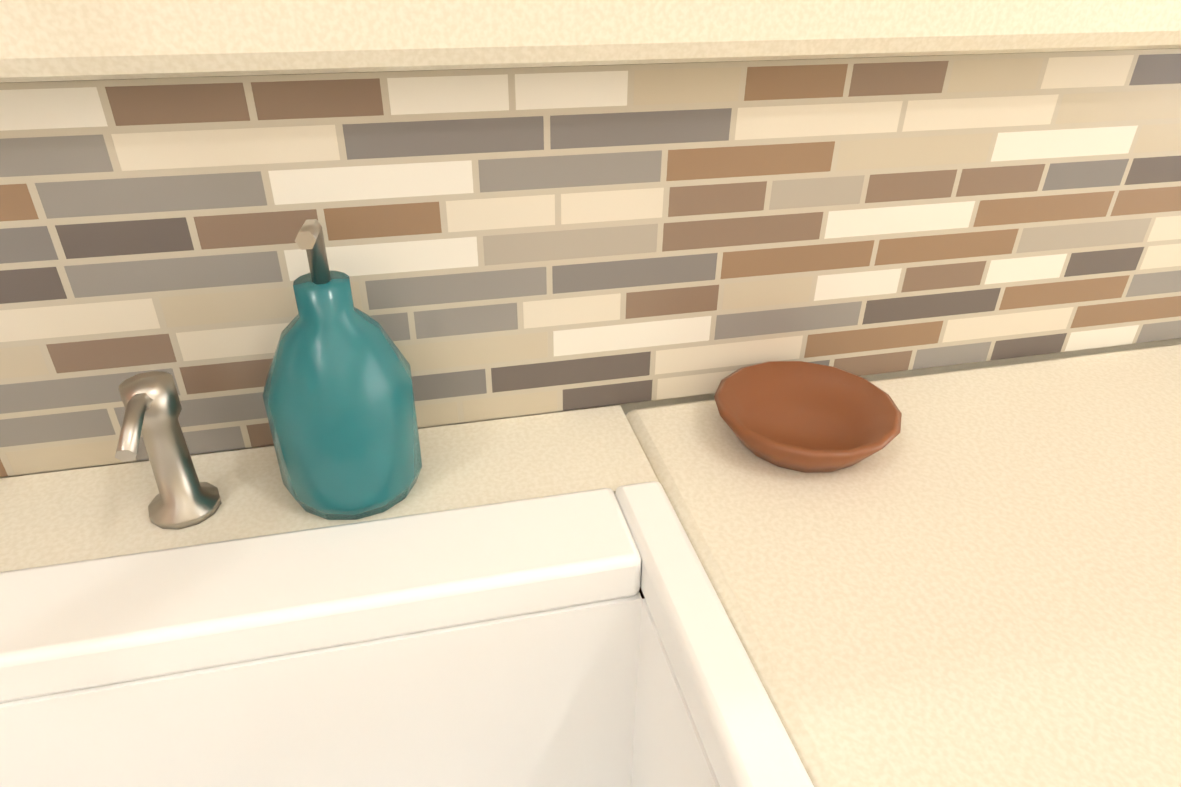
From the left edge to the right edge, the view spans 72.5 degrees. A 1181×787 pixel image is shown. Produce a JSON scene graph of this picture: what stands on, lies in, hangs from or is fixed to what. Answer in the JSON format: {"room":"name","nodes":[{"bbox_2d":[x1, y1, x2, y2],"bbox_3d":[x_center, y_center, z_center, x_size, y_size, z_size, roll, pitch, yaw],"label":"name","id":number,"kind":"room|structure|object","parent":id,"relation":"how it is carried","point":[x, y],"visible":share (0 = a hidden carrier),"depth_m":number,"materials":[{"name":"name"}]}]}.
{"room":"kitchen","nodes":[
{"label":"kitchen","id":0,"kind":"room"},
{"bbox_2d":[0,338,1180,477],"bbox_3d":[-0.188,0.300,0.686,1.780,1.105,0.135,-7,32,-12],"label":"wall","id":1,"kind":"structure","parent":0,"point":[627,407],"depth_m":0.53,"materials":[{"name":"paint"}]},
{"bbox_2d":[0,344,1180,786],"bbox_3d":[-0.721,0.294,0.185,3.028,0.215,0.661,-7,32,-12],"label":"countertop","id":2,"kind":"structure","parent":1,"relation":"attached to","point":[968,578],"depth_m":0.30,"materials":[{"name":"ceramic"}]},
{"bbox_2d":[115,371,220,528],"bbox_3d":[-0.192,0.032,0.358,0.032,0.073,0.062,-7,32,-12],"label":"soap pump","id":3,"kind":"object","parent":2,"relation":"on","point":[184,498],"visible":0.98,"depth_m":0.36,"materials":[{"name":"silver metal"}]},
{"bbox_2d":[263,219,421,519],"bbox_3d":[-0.118,-0.016,0.371,0.066,0.143,0.068,-7,32,-12],"label":"soap bottle","id":4,"kind":"object","parent":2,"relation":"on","point":[338,398],"visible":0.96,"depth_m":0.36,"materials":[{"name":"teal plastic"},{"name":"brushed nickel"}]},
{"bbox_2d":[714,361,901,472],"bbox_3d":[0.117,0.014,0.443,0.100,0.022,0.100,-7,32,-12],"label":"dish","id":5,"kind":"object","parent":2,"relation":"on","point":[804,417],"visible":0.98,"depth_m":0.45,"materials":[{"name":"brown ceramic"}]},
{"bbox_2d":[0,0,1180,82],"bbox_3d":[-0.145,-0.241,0.470,1.882,0.044,0.365,-7,32,-12],"label":"bar","id":6,"kind":"object","parent":1,"relation":"on","point":[57,40],"visible":1,"depth_m":0.34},
{"bbox_3d":[-1.918,0.758,-1.687,0.150,2.750,4.000,-7,32,-12],"label":"wall","id":7,"kind":"structure","parent":0,"visible":0},
{"bbox_2d":[0,48,1180,476],"bbox_3d":[-0.170,-0.060,0.401,1.779,0.188,0.031,-7,32,-12],"label":"tile backsplash","id":8,"kind":"structure","parent":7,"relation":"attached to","point":[506,242],"depth_m":0.39,"materials":[{"name":"tile"}]}
]}

